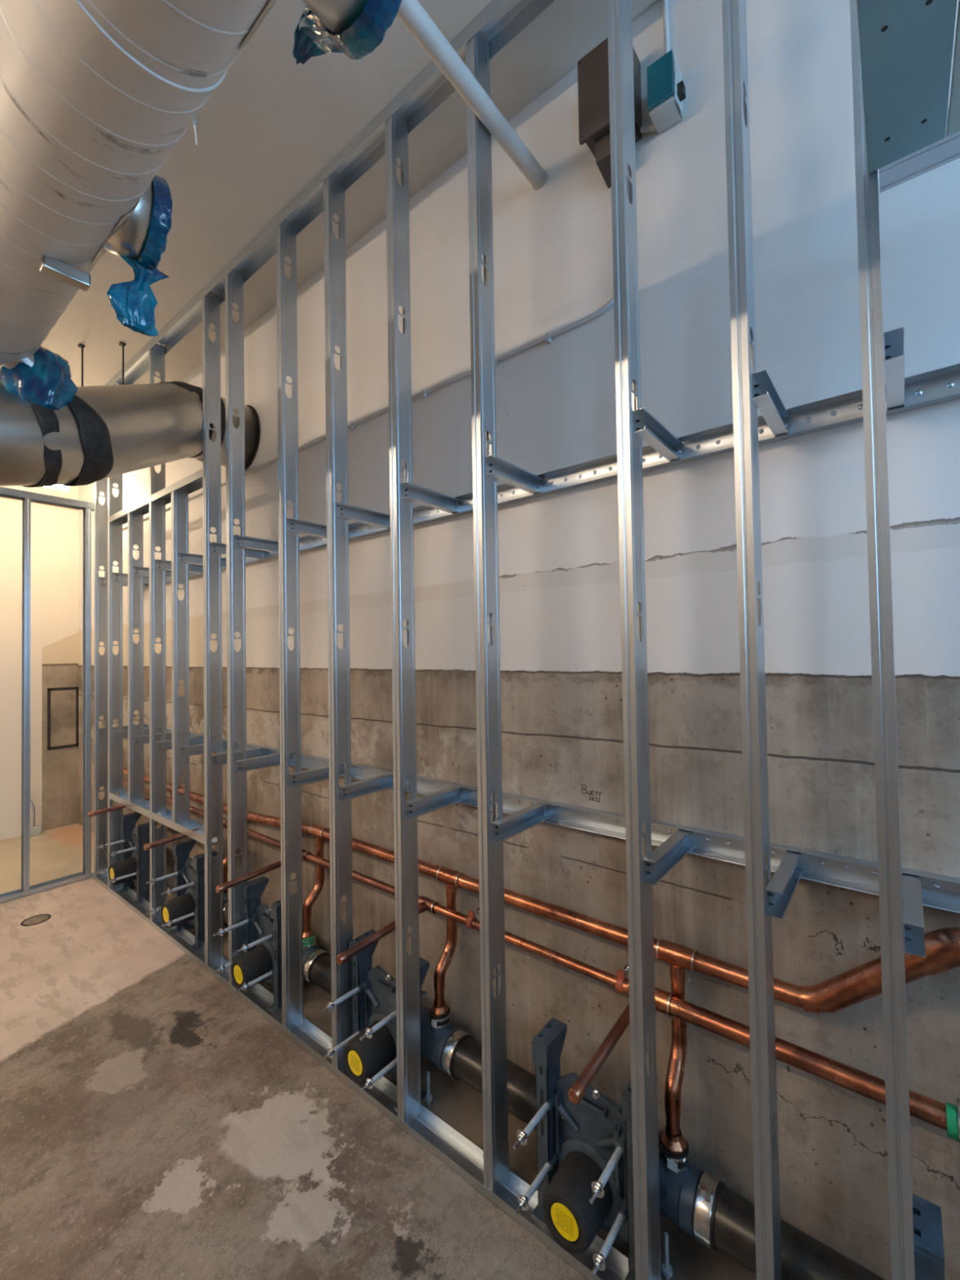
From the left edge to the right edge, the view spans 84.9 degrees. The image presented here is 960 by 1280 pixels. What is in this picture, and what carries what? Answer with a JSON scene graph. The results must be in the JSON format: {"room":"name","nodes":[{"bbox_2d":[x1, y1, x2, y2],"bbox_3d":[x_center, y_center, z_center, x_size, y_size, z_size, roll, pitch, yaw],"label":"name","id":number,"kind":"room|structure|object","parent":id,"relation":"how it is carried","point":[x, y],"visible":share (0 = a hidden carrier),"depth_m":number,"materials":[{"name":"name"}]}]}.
{"room":"restroom under construction","nodes":[
{"label":"restroom under construction","id":0,"kind":"room"},
{"bbox_2d":[0,485,78,839],"bbox_3d":[-6.356,-0.004,3.883,0.130,4.125,5.500,-2,-2,39],"label":"wall","id":1,"kind":"structure","parent":0,"point":[54,607],"depth_m":5.72,"materials":[{"name":"paint"}]},
{"bbox_2d":[0,496,76,509],"bbox_3d":[-6.244,-1.522,3.935,0.028,0.027,5.300,-2,-2,39],"label":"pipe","id":2,"kind":"object","parent":1,"relation":"attached to","point":[0,496],"visible":0.27,"depth_m":5.73,"materials":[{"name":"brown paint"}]},
{"bbox_2d":[47,686,78,750],"bbox_3d":[-4.653,0.868,5.855,0.011,0.675,0.280,-2,-2,39],"label":"recessed panel","id":3,"kind":"object","parent":1,"relation":"attached to","point":[62,702],"visible":1,"depth_m":5.85,"materials":[{"name":"grey paint"}]},
{"bbox_2d":[40,0,660,386],"bbox_3d":[-2.593,-2.252,0.980,9.750,0.120,5.650,-2,-2,39],"label":"ceiling","id":4,"kind":"structure","parent":0,"point":[273,123],"depth_m":2.34,"materials":[{"name":"paint"}]},
{"bbox_2d":[44,484,68,491],"bbox_3d":[-3.961,-1.746,4.888,0.080,0.676,0.240,-2,-2,39],"label":"lamp","id":5,"kind":"object","parent":4,"relation":"hanging from","point":[62,487],"visible":0.15,"depth_m":4.90,"materials":[{"name":"white ceramic"}]},
{"bbox_2d":[77,343,84,386],"bbox_3d":[-2.870,-1.863,3.777,0.040,0.525,0.034,-2,-2,39],"label":"rod","id":6,"kind":"object","parent":4,"relation":"hanging from","point":[80,345],"visible":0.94,"depth_m":3.78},
{"bbox_2d":[118,342,125,384],"bbox_3d":[-2.567,-1.868,3.765,0.040,0.525,0.034,-2,-2,39],"label":"rod","id":7,"kind":"object","parent":4,"relation":"hanging from","point":[121,344],"visible":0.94,"depth_m":3.77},
{"bbox_2d":[0,381,260,487],"bbox_3d":[-2.229,-1.399,2.272,0.678,1.540,3.088,-1,-1,24],"label":"duct","id":8,"kind":"object","parent":4,"relation":"hanging from","point":[106,431],"visible":0.76,"depth_m":2.54,"materials":[{"name":"metal"}]},
{"bbox_2d":[0,0,368,382],"bbox_3d":[-0.308,-1.682,0.902,5.720,1.097,0.587,-2,-2,39],"label":"spiral duct","id":9,"kind":"object","parent":4,"relation":"hanging from","point":[96,96],"visible":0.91,"depth_m":1.21,"materials":[{"name":"metal"}]},
{"bbox_2d":[0,346,78,410],"bbox_3d":[-1.946,-1.138,2.304,0.220,0.292,0.276,-2,-2,39],"label":"film","id":10,"kind":"object","parent":9,"relation":"attached to","point":[48,383],"visible":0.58,"depth_m":2.25,"materials":[{"name":"plastic"}]},
{"bbox_2d":[106,174,172,336],"bbox_3d":[-1.076,-1.250,1.703,0.272,0.479,0.151,-1,-1,18],"label":"film","id":11,"kind":"object","parent":9,"relation":"attached to","point":[134,302],"visible":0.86,"depth_m":1.68,"materials":[{"name":"plastic"}]},
{"bbox_2d":[292,0,402,64],"bbox_3d":[-0.324,-1.519,1.248,0.378,0.250,0.118,-2,-2,39],"label":"film","id":12,"kind":"object","parent":9,"relation":"attached to","point":[313,37],"visible":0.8,"depth_m":1.24,"materials":[{"name":"plastic"}]},
{"bbox_2d":[191,117,198,145],"bbox_3d":[-1.201,-2.137,2.206,0.028,0.101,0.027,-2,-2,39],"label":"ceiling hook","id":13,"kind":"object","parent":4,"relation":"hanging from","point":[194,122],"visible":0.9,"depth_m":2.20,"materials":[{"name":"grey metal"}]},
{"bbox_2d":[105,0,555,385],"bbox_3d":[-1.022,-2.148,2.733,6.100,0.062,0.098,-2,-2,39],"label":"ceiling track","id":14,"kind":"object","parent":4,"relation":"attached to","point":[500,21],"visible":0.63,"depth_m":2.35,"materials":[{"name":"metal"}]},
{"bbox_2d":[0,823,756,1279],"bbox_3d":[-2.524,1.991,0.886,9.750,0.120,5.650,-2,-2,39],"label":"floor","id":15,"kind":"structure","parent":0,"point":[155,1124],"depth_m":2.03,"materials":[{"name":"concrete"}]},
{"bbox_2d":[30,800,40,836],"bbox_3d":[-4.767,1.471,5.580,0.134,1.200,0.124,-2,-2,39],"label":"pipe","id":16,"kind":"object","parent":15,"relation":"on","point":[34,830],"visible":0.42,"depth_m":5.56,"materials":[{"name":"grey plastic"}]},
{"bbox_2d":[20,914,51,926],"bbox_3d":[-3.178,2.004,3.755,0.170,0.003,0.170,-2,-2,39],"label":"floor drain","id":17,"kind":"object","parent":15,"relation":"on","point":[34,920],"depth_m":3.75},
{"bbox_2d":[0,871,91,902],"bbox_3d":[-4.169,1.993,3.471,0.095,0.035,2.624,-2,-2,39],"label":"floor track","id":18,"kind":"object","parent":15,"relation":"on","point":[10,895],"visible":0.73,"depth_m":4.26,"materials":[{"name":"metal"}]},
{"bbox_2d":[21,497,31,892],"bbox_3d":[-3.637,0.424,4.201,0.091,3.185,0.037,-2,-2,39],"label":"stud","id":19,"kind":"object","parent":18,"relation":"on","point":[26,502],"visible":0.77,"depth_m":4.18,"materials":[{"name":"metal"}]},
{"bbox_2d":[82,507,91,875],"bbox_3d":[-3.384,0.427,4.515,0.091,3.185,0.037,-2,-2,39],"label":"stud","id":20,"kind":"object","parent":18,"relation":"on","point":[86,513],"visible":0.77,"depth_m":4.50,"materials":[{"name":"metal"}]},
{"bbox_2d":[0,486,102,511],"bbox_3d":[-4.196,-1.169,3.571,0.095,0.054,2.700,-2,-2,39],"label":"track","id":21,"kind":"object","parent":20,"relation":"attached to","point":[4,491],"visible":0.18,"depth_m":4.32,"materials":[{"name":"metal"}]},
{"bbox_2d":[95,811,174,904],"bbox_3d":[-2.684,1.704,4.085,0.487,0.600,0.408,-2,-2,39],"label":"carrier","id":22,"kind":"object","parent":15,"relation":"on","point":[134,868],"visible":0.73,"depth_m":4.04,"materials":[{"name":"grey metal"}]},
{"bbox_2d":[166,861,174,888],"bbox_3d":[-2.185,1.778,3.847,0.608,0.164,0.159,-2,-2,39],"label":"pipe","id":23,"kind":"object","parent":22,"relation":"attached to","point":[170,865],"visible":0.15,"depth_m":3.87,"materials":[{"name":"black metal"}]},
{"bbox_2d":[146,838,227,951],"bbox_3d":[-1.893,1.680,3.450,0.487,0.596,0.408,-2,-2,39],"label":"carrier","id":24,"kind":"object","parent":15,"relation":"on","point":[188,905],"visible":0.78,"depth_m":3.41,"materials":[{"name":"grey metal"}]},
{"bbox_2d":[223,900,228,927],"bbox_3d":[-1.419,1.754,3.232,0.543,0.162,0.159,-2,-2,39],"label":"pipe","id":25,"kind":"object","parent":24,"relation":"attached to","point":[225,904],"visible":0.14,"depth_m":3.30,"materials":[{"name":"black metal"}]},
{"bbox_2d":[213,875,321,1013],"bbox_3d":[-1.152,1.670,2.856,0.487,0.566,0.408,-2,-2,39],"label":"carrier","id":26,"kind":"object","parent":15,"relation":"on","point":[261,959],"visible":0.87,"depth_m":2.83,"materials":[{"name":"grey metal"}]},
{"bbox_2d":[302,949,331,995],"bbox_3d":[-0.665,1.728,2.627,0.577,0.162,0.159,-2,-2,39],"label":"pipe","id":27,"kind":"object","parent":26,"relation":"attached to","point":[317,968],"visible":0.38,"depth_m":2.71,"materials":[{"name":"black metal"}]},
{"bbox_2d":[91,873,628,1279],"bbox_3d":[-0.957,1.925,2.643,6.100,0.033,0.098,-2,-2,39],"label":"floor track","id":28,"kind":"object","parent":15,"relation":"on","point":[464,1157],"visible":0.56,"depth_m":2.05,"materials":[{"name":"metal"}]},
{"bbox_2d":[94,477,107,879],"bbox_3d":[-3.246,-0.041,4.498,0.039,4.113,0.093,-2,-2,39],"label":"stud","id":29,"kind":"object","parent":28,"relation":"on","point":[100,511],"visible":0.84,"depth_m":4.47,"materials":[{"name":"metal"}]},
{"bbox_2d":[98,724,145,735],"bbox_3d":[-3.111,0.780,4.572,0.035,0.063,0.344,-2,-2,39],"label":"bracket","id":30,"kind":"object","parent":29,"relation":"attached to","point":[102,731],"visible":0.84,"depth_m":4.49,"materials":[{"name":"metal"}]},
{"bbox_2d":[107,383,123,889],"bbox_3d":[-2.978,-0.050,4.283,0.039,4.113,0.093,-2,-2,39],"label":"stud","id":31,"kind":"object","parent":28,"relation":"on","point":[115,684],"visible":0.76,"depth_m":4.26,"materials":[{"name":"metal"}]},
{"bbox_2d":[112,727,159,739],"bbox_3d":[-2.842,0.771,4.357,0.035,0.063,0.344,-2,-2,39],"label":"bracket","id":32,"kind":"object","parent":31,"relation":"attached to","point":[117,735],"visible":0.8,"depth_m":4.29,"materials":[{"name":"metal"}]},
{"bbox_2d":[148,342,166,924],"bbox_3d":[-2.297,-0.073,3.737,0.039,4.113,0.093,-2,-2,39],"label":"stud","id":33,"kind":"object","parent":28,"relation":"on","point":[157,482],"visible":0.81,"depth_m":3.71,"materials":[{"name":"metal"}]},
{"bbox_2d":[201,290,223,968],"bbox_3d":[-1.633,-0.095,3.204,0.039,4.113,0.093,-2,-2,39],"label":"stud","id":34,"kind":"object","parent":28,"relation":"on","point":[211,302],"visible":0.98,"depth_m":3.19,"materials":[{"name":"metal"}]},
{"bbox_2d":[108,467,204,524],"bbox_3d":[-2.311,-0.999,3.757,1.728,0.049,0.098,-2,-2,39],"label":"header track","id":35,"kind":"object","parent":34,"relation":"attached to","point":[193,482],"visible":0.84,"depth_m":3.61,"materials":[{"name":"metal"}]},
{"bbox_2d":[108,790,217,844],"bbox_3d":[-2.275,1.224,3.708,1.728,0.049,0.098,-2,-2,39],"label":"track","id":36,"kind":"object","parent":34,"relation":"attached to","point":[198,835],"visible":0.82,"depth_m":3.56,"materials":[{"name":"metal"}]},
{"bbox_2d":[127,508,143,805],"bbox_3d":[-2.624,0.124,3.998,0.039,2.263,0.093,-2,-2,39],"label":"stud","id":37,"kind":"object","parent":36,"relation":"on","point":[135,517],"visible":0.98,"depth_m":3.98,"materials":[{"name":"metal"}]},
{"bbox_2d":[171,486,189,826],"bbox_3d":[-1.995,0.103,3.493,0.039,2.263,0.093,-2,-2,39],"label":"stud","id":38,"kind":"object","parent":36,"relation":"on","point":[180,496],"visible":0.99,"depth_m":3.48,"materials":[{"name":"metal"}]},
{"bbox_2d":[210,746,265,766],"bbox_3d":[-1.498,0.725,3.278,0.035,0.063,0.344,-2,-2,39],"label":"bracket","id":39,"kind":"object","parent":34,"relation":"attached to","point":[219,759],"visible":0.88,"depth_m":3.27,"materials":[{"name":"metal"}]},
{"bbox_2d":[224,267,247,987],"bbox_3d":[-1.404,-0.103,3.020,0.039,4.113,0.093,-2,-2,39],"label":"stud","id":40,"kind":"object","parent":28,"relation":"on","point":[233,280],"visible":0.94,"depth_m":3.01,"materials":[{"name":"metal"}]},
{"bbox_2d":[275,217,303,1031],"bbox_3d":[-0.971,-0.118,2.673,0.039,4.113,0.093,-2,-2,39],"label":"stud","id":41,"kind":"object","parent":28,"relation":"on","point":[286,231],"visible":0.99,"depth_m":2.65,"materials":[{"name":"metal"}]},
{"bbox_2d":[323,170,353,1071],"bbox_3d":[-0.651,-0.129,2.417,0.039,4.113,0.093,-2,-2,39],"label":"stud","id":42,"kind":"object","parent":28,"relation":"on","point":[334,186],"visible":0.98,"depth_m":2.40,"materials":[{"name":"metal"}]},
{"bbox_2d":[385,109,421,1124],"bbox_3d":[-0.315,-0.140,2.147,0.039,4.113,0.093,-2,-2,39],"label":"stud","id":43,"kind":"object","parent":28,"relation":"on","point":[397,224],"visible":0.98,"depth_m":2.13,"materials":[{"name":"metal"}]},
{"bbox_2d":[465,30,508,1195],"bbox_3d":[0.025,-0.151,1.874,0.039,4.113,0.093,-2,-2,39],"label":"stud","id":44,"kind":"object","parent":28,"relation":"on","point":[487,655],"visible":0.85,"depth_m":1.85,"materials":[{"name":"metal"}]},
{"bbox_2d":[607,0,661,1279],"bbox_3d":[0.448,-0.166,1.535,0.039,4.113,0.093,-2,-2,39],"label":"stud","id":45,"kind":"object","parent":28,"relation":"on","point":[620,20],"visible":0.99,"depth_m":1.51,"materials":[{"name":"metal"}]},
{"bbox_2d":[721,0,782,1279],"bbox_3d":[0.690,-0.174,1.341,0.039,4.113,0.093,-2,-2,39],"label":"stud","id":46,"kind":"object","parent":28,"relation":"on","point":[743,338],"visible":0.99,"depth_m":1.31,"materials":[{"name":"metal"}]},
{"bbox_2d":[849,0,915,1279],"bbox_3d":[0.896,-0.181,1.175,0.039,4.113,0.093,-2,-2,39],"label":"stud","id":47,"kind":"object","parent":28,"relation":"on","point":[877,487],"visible":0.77,"depth_m":1.13,"materials":[{"name":"metal"}]},
{"bbox_2d":[879,107,959,193],"bbox_3d":[1.254,-1.073,0.896,0.910,0.046,0.098,-2,-2,39],"label":"header track","id":48,"kind":"object","parent":47,"relation":"attached to","point":[946,150],"visible":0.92,"depth_m":1.14,"materials":[{"name":"metal"}]},
{"bbox_2d":[856,0,956,173],"bbox_3d":[0.707,-1.034,0.869,0.126,0.014,0.626,-2,-2,39],"label":"board","id":49,"kind":"object","parent":48,"relation":"attached to","point":[906,46],"visible":1,"depth_m":0.95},
{"bbox_2d":[946,0,959,136],"bbox_3d":[0.961,-1.042,0.665,0.519,0.014,0.626,-2,-2,39],"label":"board","id":50,"kind":"object","parent":48,"relation":"attached to","point":[953,119],"visible":1,"depth_m":0.98,"materials":[{"name":"grey"}]},
{"bbox_2d":[321,928,459,1110],"bbox_3d":[-0.384,1.644,2.239,0.487,0.566,0.408,-2,-2,39],"label":"carrier","id":51,"kind":"object","parent":15,"relation":"on","point":[370,1052],"visible":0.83,"depth_m":2.23,"materials":[{"name":"grey metal"}]},
{"bbox_2d":[327,1001,333,1011],"bbox_3d":[-0.638,1.562,2.235,0.039,0.039,0.002,-2,-2,39],"label":"washer","id":52,"kind":"object","parent":51,"relation":"in","point":[330,1005],"depth_m":2.23,"materials":[{"name":"metal"}]},
{"bbox_2d":[328,1048,333,1058],"bbox_3d":[-0.635,1.758,2.231,0.039,0.039,0.002,-2,-2,39],"label":"washer","id":53,"kind":"object","parent":51,"relation":"in","point":[331,1051],"depth_m":2.22,"materials":[{"name":"metal"}]},
{"bbox_2d":[365,1027,372,1038],"bbox_3d":[-0.440,1.556,2.076,0.039,0.039,0.002,-2,-2,39],"label":"washer","id":54,"kind":"object","parent":51,"relation":"in","point":[368,1031],"depth_m":2.07,"materials":[{"name":"metal"}]},
{"bbox_2d":[365,1077,373,1088],"bbox_3d":[-0.437,1.752,2.072,0.039,0.039,0.002,-2,-2,39],"label":"washer","id":55,"kind":"object","parent":51,"relation":"in","point":[369,1082],"depth_m":2.06,"materials":[{"name":"metal"}]},
{"bbox_2d":[440,1029,536,1130],"bbox_3d":[0.103,1.702,2.011,0.577,0.162,0.159,-2,-2,39],"label":"pipe","id":56,"kind":"object","parent":51,"relation":"attached to","point":[461,1055],"visible":0.48,"depth_m":2.03,"materials":[{"name":"black metal"}]},
{"bbox_2d":[512,1017,704,1279],"bbox_3d":[0.385,1.617,1.623,0.487,0.566,0.408,-2,-2,39],"label":"carrier","id":57,"kind":"object","parent":15,"relation":"on","point":[584,1181],"visible":0.84,"depth_m":1.61,"materials":[{"name":"grey metal"}]},
{"bbox_2d":[516,1129,527,1145],"bbox_3d":[0.130,1.536,1.619,0.039,0.039,0.002,-2,-2,39],"label":"washer","id":58,"kind":"object","parent":57,"relation":"in","point":[521,1135],"depth_m":1.61,"materials":[{"name":"metal"}]},
{"bbox_2d":[517,1195,528,1210],"bbox_3d":[0.133,1.732,1.615,0.039,0.039,0.002,-2,-2,39],"label":"washer","id":59,"kind":"object","parent":57,"relation":"in","point":[522,1200],"depth_m":1.61,"materials":[{"name":"metal"}]},
{"bbox_2d":[591,1181,604,1198],"bbox_3d":[0.328,1.530,1.460,0.039,0.039,0.002,-2,-2,39],"label":"washer","id":60,"kind":"object","parent":57,"relation":"in","point":[597,1187],"depth_m":1.45,"materials":[{"name":"metal"}]},
{"bbox_2d":[592,1252,605,1271],"bbox_3d":[0.331,1.726,1.456,0.039,0.039,0.002,-2,-2,39],"label":"washer","id":61,"kind":"object","parent":57,"relation":"in","point":[598,1259],"depth_m":1.45,"materials":[{"name":"metal"}]},
{"bbox_2d":[691,1170,885,1279],"bbox_3d":[0.869,1.676,1.396,0.572,0.162,0.159,-2,-2,39],"label":"pipe","id":62,"kind":"object","parent":57,"relation":"attached to","point":[723,1220],"visible":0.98,"depth_m":1.44,"materials":[{"name":"black metal"}]},
{"bbox_2d":[912,1193,944,1279],"bbox_3d":[1.149,1.592,1.010,0.487,0.566,0.408,-2,-2,39],"label":"carrier","id":63,"kind":"object","parent":15,"relation":"on","point":[929,1255],"visible":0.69,"depth_m":1.15,"materials":[{"name":"grey metal"}]},
{"bbox_2d":[78,0,959,1279],"bbox_3d":[-0.837,-0.111,3.077,9.750,4.125,0.150,-2,-2,39],"label":"wall","id":64,"kind":"structure","parent":0,"point":[562,696],"depth_m":1.79,"materials":[{"name":"paint"}]},
{"bbox_2d":[122,297,613,529],"bbox_3d":[-1.488,-1.375,3.500,5.174,0.508,0.021,-2,-2,39],"label":"conduit","id":65,"kind":"object","parent":64,"relation":"attached to","point":[548,335],"visible":0.53,"depth_m":2.36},
{"bbox_2d":[396,0,546,190],"bbox_3d":[-1.429,-1.905,0.048,0.072,0.108,5.340,-2,-2,39],"label":"pipe","id":66,"kind":"object","parent":64,"relation":"attached to","point":[411,13],"visible":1,"depth_m":1.76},
{"bbox_2d":[466,906,479,928],"bbox_3d":[-0.006,1.158,2.216,0.050,0.085,0.136,-2,-2,39],"label":"clamp","id":67,"kind":"object","parent":64,"relation":"attached to","point":[472,915],"visible":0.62,"depth_m":2.18,"materials":[{"name":"metal"}]},
{"bbox_2d":[123,767,959,1155],"bbox_3d":[-0.758,1.154,2.762,7.101,0.929,0.159,-2,-2,39],"label":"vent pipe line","id":68,"kind":"object","parent":64,"relation":"attached to","point":[861,983],"visible":0.69,"depth_m":1.67,"materials":[{"name":"orange metal"}]},
{"bbox_2d":[133,720,959,913],"bbox_3d":[-0.827,0.707,2.935,6.200,0.078,0.045,-2,-2,39],"label":"wall rail","id":69,"kind":"object","parent":64,"relation":"attached to","point":[939,891],"visible":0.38,"depth_m":1.71,"materials":[{"name":"metal"}]},
{"bbox_2d":[133,731,172,745],"bbox_3d":[-2.492,0.759,4.075,0.035,0.063,0.344,-2,-2,39],"label":"bracket","id":70,"kind":"object","parent":69,"relation":"attached to","point":[139,740],"visible":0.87,"depth_m":4.01,"materials":[{"name":"metal"}]},
{"bbox_2d":[155,735,204,751],"bbox_3d":[-2.162,0.748,3.811,0.035,0.063,0.344,-2,-2,39],"label":"bracket","id":71,"kind":"object","parent":69,"relation":"attached to","point":[164,744],"visible":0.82,"depth_m":3.76,"materials":[{"name":"metal"}]},
{"bbox_2d":[177,740,226,757],"bbox_3d":[-1.862,0.737,3.571,0.035,0.063,0.344,-2,-2,39],"label":"bracket","id":72,"kind":"object","parent":69,"relation":"attached to","point":[185,751],"visible":0.79,"depth_m":3.53,"materials":[{"name":"metal"}]},
{"bbox_2d":[234,753,293,773],"bbox_3d":[-1.268,0.717,3.094,0.035,0.063,0.344,-2,-2,39],"label":"bracket","id":73,"kind":"object","parent":69,"relation":"attached to","point":[258,762],"visible":0.92,"depth_m":3.07,"materials":[{"name":"metal"}]},
{"bbox_2d":[288,763,344,787],"bbox_3d":[-0.836,0.703,2.747,0.035,0.063,0.344,-2,-2,39],"label":"bracket","id":74,"kind":"object","parent":69,"relation":"attached to","point":[316,775],"visible":0.87,"depth_m":2.71,"materials":[{"name":"metal"}]},
{"bbox_2d":[338,773,393,801],"bbox_3d":[-0.516,0.692,2.490,0.035,0.063,0.344,-2,-2,39],"label":"bracket","id":75,"kind":"object","parent":69,"relation":"attached to","point":[368,786],"visible":0.88,"depth_m":2.47,"materials":[{"name":"metal"}]},
{"bbox_2d":[404,786,466,819],"bbox_3d":[-0.180,0.680,2.221,0.035,0.063,0.344,-2,-2,39],"label":"bracket","id":76,"kind":"object","parent":69,"relation":"attached to","point":[419,806],"visible":0.98,"depth_m":2.21,"materials":[{"name":"metal"}]},
{"bbox_2d":[491,802,551,843],"bbox_3d":[0.160,0.669,1.948,0.035,0.063,0.344,-2,-2,39],"label":"bracket","id":77,"kind":"object","parent":69,"relation":"attached to","point":[504,828],"visible":0.98,"depth_m":1.93,"materials":[{"name":"metal"}]},
{"bbox_2d":[642,828,693,884],"bbox_3d":[0.583,0.654,1.609,0.035,0.063,0.344,-2,-2,39],"label":"bracket","id":78,"kind":"object","parent":69,"relation":"attached to","point":[664,858],"visible":0.98,"depth_m":1.58,"materials":[{"name":"metal"}]},
{"bbox_2d":[765,849,803,919],"bbox_3d":[0.825,0.646,1.414,0.035,0.063,0.344,-2,-2,39],"label":"bracket","id":79,"kind":"object","parent":69,"relation":"attached to","point":[781,887],"visible":0.99,"depth_m":1.37,"materials":[{"name":"metal"}]},
{"bbox_2d":[902,872,925,957],"bbox_3d":[1.031,0.639,1.249,0.035,0.063,0.344,-2,-2,39],"label":"bracket","id":80,"kind":"object","parent":69,"relation":"attached to","point":[913,908],"visible":0.98,"depth_m":1.19,"materials":[{"name":"metal"}]},
{"bbox_2d":[143,363,959,588],"bbox_3d":[-0.848,-0.578,2.964,6.200,0.081,0.046,-2,-2,39],"label":"wall rail","id":81,"kind":"object","parent":64,"relation":"attached to","point":[940,385],"visible":0.45,"depth_m":1.71,"materials":[{"name":"metal"}]},
{"bbox_2d":[98,577,144,586],"bbox_3d":[-3.131,-0.504,4.601,0.035,0.063,0.344,-2,-2,39],"label":"bracket","id":82,"kind":"object","parent":81,"relation":"attached to","point":[102,580],"visible":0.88,"depth_m":4.51,"materials":[{"name":"metal"}]},
{"bbox_2d":[112,572,149,583],"bbox_3d":[-2.863,-0.513,4.385,0.035,0.063,0.344,-2,-2,39],"label":"bracket","id":83,"kind":"object","parent":81,"relation":"attached to","point":[116,576],"visible":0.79,"depth_m":4.31,"materials":[{"name":"metal"}]},
{"bbox_2d":[133,566,171,577],"bbox_3d":[-2.512,-0.525,4.104,0.035,0.063,0.344,-2,-2,39],"label":"bracket","id":84,"kind":"object","parent":81,"relation":"attached to","point":[137,571],"visible":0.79,"depth_m":4.03,"materials":[{"name":"metal"}]},
{"bbox_2d":[155,559,203,573],"bbox_3d":[-2.183,-0.536,3.839,0.035,0.063,0.344,-2,-2,39],"label":"bracket","id":85,"kind":"object","parent":81,"relation":"attached to","point":[159,564],"visible":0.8,"depth_m":3.79,"materials":[{"name":"metal"}]},
{"bbox_2d":[177,551,226,567],"bbox_3d":[-1.883,-0.546,3.599,0.035,0.063,0.344,-2,-2,39],"label":"bracket","id":86,"kind":"object","parent":81,"relation":"attached to","point":[185,557],"visible":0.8,"depth_m":3.54,"materials":[{"name":"metal"}]},
{"bbox_2d":[209,542,263,559],"bbox_3d":[-1.518,-0.558,3.306,0.035,0.063,0.344,-2,-2,39],"label":"bracket","id":87,"kind":"object","parent":81,"relation":"attached to","point":[215,548],"visible":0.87,"depth_m":3.25,"materials":[{"name":"metal"}]},
{"bbox_2d":[233,534,278,552],"bbox_3d":[-1.289,-0.566,3.122,0.035,0.063,0.344,-2,-2,39],"label":"bracket","id":88,"kind":"object","parent":81,"relation":"attached to","point":[242,541],"visible":0.88,"depth_m":3.09,"materials":[{"name":"metal"}]},
{"bbox_2d":[286,517,326,538],"bbox_3d":[-0.856,-0.581,2.775,0.035,0.063,0.344,-2,-2,39],"label":"bracket","id":89,"kind":"object","parent":81,"relation":"attached to","point":[293,525],"visible":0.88,"depth_m":2.73,"materials":[{"name":"metal"}]},
{"bbox_2d":[335,502,390,528],"bbox_3d":[-0.537,-0.592,2.519,0.035,0.063,0.344,-2,-2,39],"label":"bracket","id":90,"kind":"object","parent":81,"relation":"attached to","point":[345,511],"visible":0.87,"depth_m":2.50,"materials":[{"name":"metal"}]},
{"bbox_2d":[400,481,462,513],"bbox_3d":[-0.201,-0.603,2.249,0.035,0.063,0.344,-2,-2,39],"label":"bracket","id":91,"kind":"object","parent":81,"relation":"attached to","point":[411,492],"visible":0.98,"depth_m":2.23,"materials":[{"name":"metal"}]},
{"bbox_2d":[484,454,545,494],"bbox_3d":[0.139,-0.615,1.976,0.035,0.063,0.344,-2,-2,39],"label":"bracket","id":92,"kind":"object","parent":81,"relation":"attached to","point":[495,467],"visible":0.99,"depth_m":1.96,"materials":[{"name":"metal"}]},
{"bbox_2d":[632,407,683,463],"bbox_3d":[0.562,-0.629,1.637,0.035,0.063,0.344,-2,-2,39],"label":"bracket","id":93,"kind":"object","parent":81,"relation":"attached to","point":[646,426],"visible":0.99,"depth_m":1.60,"materials":[{"name":"metal"}]},
{"bbox_2d":[751,368,790,436],"bbox_3d":[0.804,-0.637,1.443,0.035,0.063,0.344,-2,-2,39],"label":"bracket","id":94,"kind":"object","parent":81,"relation":"attached to","point":[765,395],"visible":0.98,"depth_m":1.39,"materials":[{"name":"metal"}]},
{"bbox_2d":[883,326,904,410],"bbox_3d":[1.010,-0.644,1.277,0.035,0.063,0.344,-2,-2,39],"label":"bracket","id":95,"kind":"object","parent":81,"relation":"attached to","point":[894,353],"visible":0.98,"depth_m":1.22,"materials":[{"name":"metal"}]},
{"bbox_2d":[582,784,601,801],"bbox_3d":[0.419,0.575,1.966,0.082,0.056,0.002,-2,-2,39],"label":"handwriting","id":96,"kind":"object","parent":64,"relation":"attached to","point":[582,784],"visible":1,"depth_m":1.96,"materials":[{"name":"black"}]},
{"bbox_2d":[577,37,642,188],"bbox_3d":[0.466,-1.867,1.856,0.193,0.390,0.146,-2,-2,39],"label":"electrical box","id":97,"kind":"object","parent":64,"relation":"attached to","point":[593,69],"visible":0.58,"depth_m":1.83,"materials":[{"name":"metal"}]},
{"bbox_2d":[615,951,628,993],"bbox_3d":[0.507,1.147,1.805,0.050,0.085,0.136,-2,-2,39],"label":"clamp","id":98,"kind":"object","parent":64,"relation":"attached to","point":[621,975],"visible":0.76,"depth_m":1.77,"materials":[{"name":"metal"}]},
{"bbox_2d":[87,779,946,1131],"bbox_3d":[-0.896,1.208,2.589,6.500,0.069,0.509,-2,-2,39],"label":"supply pipe line","id":99,"kind":"object","parent":98,"relation":"attached to","point":[931,1111],"visible":0.72,"depth_m":1.58,"materials":[{"name":"orange metal"}]},
{"bbox_2d":[945,1097,959,1143],"bbox_3d":[1.148,1.140,1.235,0.075,0.092,0.076,-2,-2,39],"label":"coupling","id":100,"kind":"object","parent":99,"relation":"attached to","point":[953,1111],"visible":0.9,"depth_m":1.23,"materials":[{"name":"green metal"}]},
{"bbox_2d":[640,0,685,133],"bbox_3d":[0.606,-1.992,1.775,0.158,0.470,0.099,-2,-2,39],"label":"box","id":101,"kind":"object","parent":64,"relation":"attached to","point":[666,88],"visible":1,"depth_m":1.74,"materials":[{"name":"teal plastic"}]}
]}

